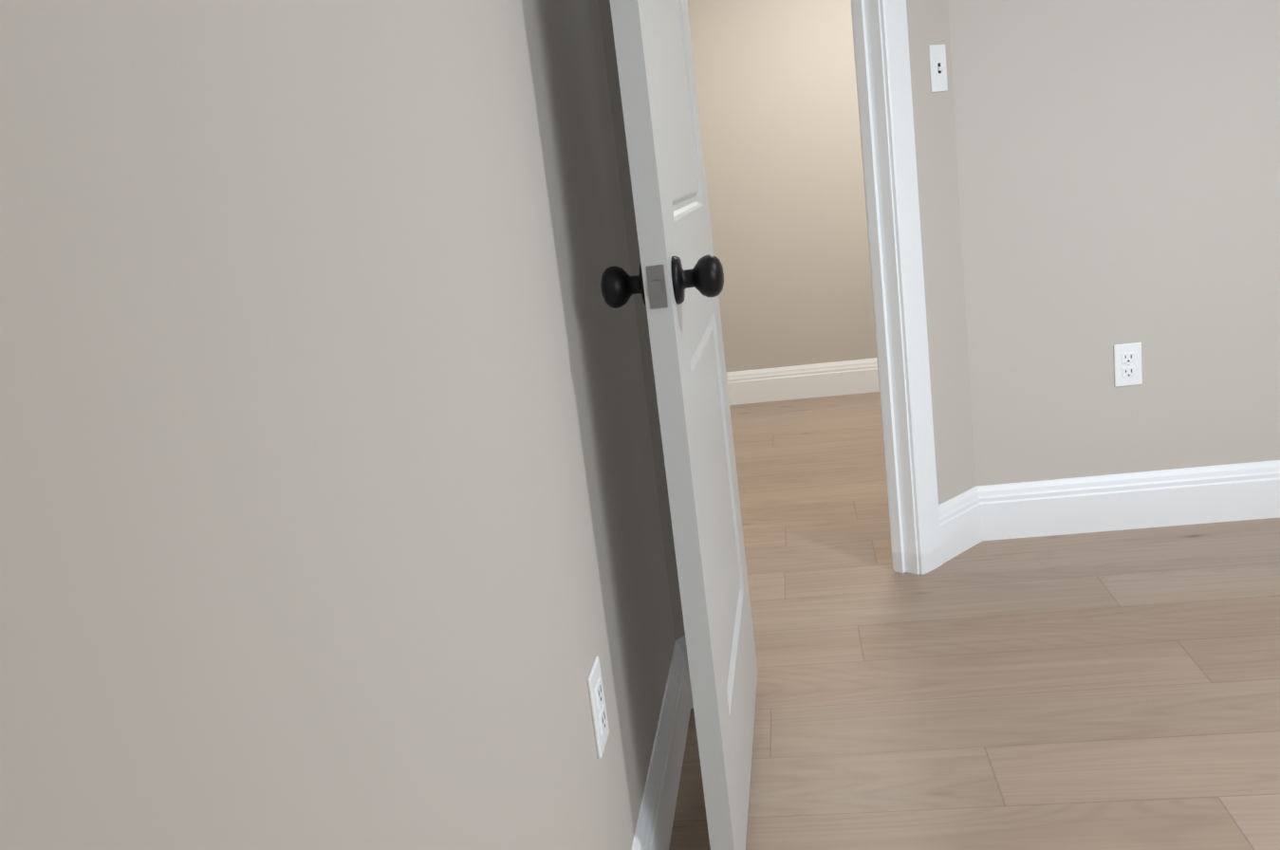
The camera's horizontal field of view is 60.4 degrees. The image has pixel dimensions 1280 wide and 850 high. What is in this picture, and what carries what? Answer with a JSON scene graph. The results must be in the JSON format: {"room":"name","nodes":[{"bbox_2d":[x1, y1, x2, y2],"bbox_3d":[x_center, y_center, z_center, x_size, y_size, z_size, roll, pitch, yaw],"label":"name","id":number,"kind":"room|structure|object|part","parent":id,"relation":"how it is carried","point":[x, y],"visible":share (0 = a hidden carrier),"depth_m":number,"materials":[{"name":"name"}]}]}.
{"room":"empty bedroom","nodes":[
{"label":"empty bedroom","id":0,"kind":"room"},
{"bbox_2d":[0,0,675,849],"bbox_3d":[-0.207,-0.161,0.788,0.001,2.283,2.771,-5,12,8],"label":"wall","id":1,"kind":"structure","parent":0,"point":[330,518],"depth_m":0.70,"materials":[{"name":"beige paint"}]},
{"bbox_2d":[587,656,609,759],"bbox_3d":[-0.054,0.376,1.469,0.008,0.116,0.070,-5,12,8],"label":"electrical outlet","id":2,"kind":"object","parent":1,"relation":"attached to","point":[598,705],"visible":0.98,"depth_m":1.45,"materials":[{"name":"white plastic"}]},
{"bbox_2d":[631,357,879,849],"bbox_3d":[0.252,0.481,2.460,2.017,0.221,5.765,-5,12,8],"label":"baseboard","id":3,"kind":"structure","parent":1,"relation":"attached to","point":[654,827],"depth_m":2.29,"materials":[{"name":"white paint"}]},
{"bbox_2d":[687,0,876,371],"bbox_3d":[0.326,-0.831,3.470,2.102,2.276,3.201,-5,12,8],"label":"wall","id":4,"kind":"structure","parent":0,"point":[777,93],"depth_m":4.99,"materials":[{"name":"beige paint"}]},
{"bbox_2d":[598,0,975,640],"bbox_3d":[0.367,-0.632,2.526,1.177,2.272,0.075,-17,16,-40],"label":"wall","id":5,"kind":"structure","parent":0,"point":[940,235],"depth_m":2.83,"materials":[{"name":"beige paint"}]},
{"bbox_2d":[600,0,757,849],"bbox_3d":[0.062,-0.347,1.810,0.169,2.038,0.809,-5,12,8],"label":"door","id":6,"kind":"structure","parent":5,"relation":"in","point":[656,70],"depth_m":1.59,"materials":[{"name":"white paint"}]},
{"bbox_3d":[0.022,-0.180,1.441,0.023,0.056,0.010,-5,12,8],"label":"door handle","id":7,"kind":"part","parent":6,"relation":"part of","materials":[{"name":"silver metal"}]},
{"bbox_3d":[0.030,-0.196,1.505,0.169,0.066,0.067,-5,12,8],"label":"door knob","id":8,"kind":"part","parent":6,"relation":"part of","materials":[{"name":"black metal"}]},
{"bbox_2d":[850,0,942,575],"bbox_3d":[0.324,-0.565,2.484,0.906,2.169,0.096,-17,16,-40],"label":"door frame","id":9,"kind":"structure","parent":5,"relation":"attached to","point":[866,26],"depth_m":2.77,"materials":[{"name":"white paint"}]},
{"bbox_2d":[928,44,947,92],"bbox_3d":[0.758,-0.907,2.795,0.048,0.116,0.054,-5,12,8],"label":"light switch","id":10,"kind":"object","parent":5,"relation":"attached to","point":[937,66],"visible":1,"depth_m":2.79,"materials":[{"name":"white plastic"}]},
{"bbox_2d":[668,391,1279,849],"bbox_3d":[1.671,0.267,2.943,6.200,0.124,7.800,-5,12,8],"label":"floor","id":11,"kind":"structure","parent":0,"point":[1115,690],"depth_m":2.31,"materials":[{"name":"laminate"}]},
{"bbox_2d":[947,0,1279,486],"bbox_3d":[2.562,-0.943,2.613,3.532,2.286,0.001,-5,12,8],"label":"wall","id":12,"kind":"structure","parent":0,"point":[1119,170],"depth_m":2.88,"materials":[{"name":"beige paint"}]},
{"bbox_2d":[965,460,1279,547],"bbox_3d":[2.671,0.079,2.831,3.502,0.186,0.016,-5,12,8],"label":"baseboard","id":13,"kind":"structure","parent":12,"relation":"attached to","point":[975,515],"depth_m":3.02,"materials":[{"name":"white paint"}]},
{"bbox_2d":[1113,342,1142,387],"bbox_3d":[1.309,-0.162,2.950,0.070,0.116,0.008,-5,12,8],"label":"electrical outlet","id":14,"kind":"object","parent":12,"relation":"attached to","point":[1127,363],"visible":1,"depth_m":2.95,"materials":[{"name":"white plastic"}]}
]}

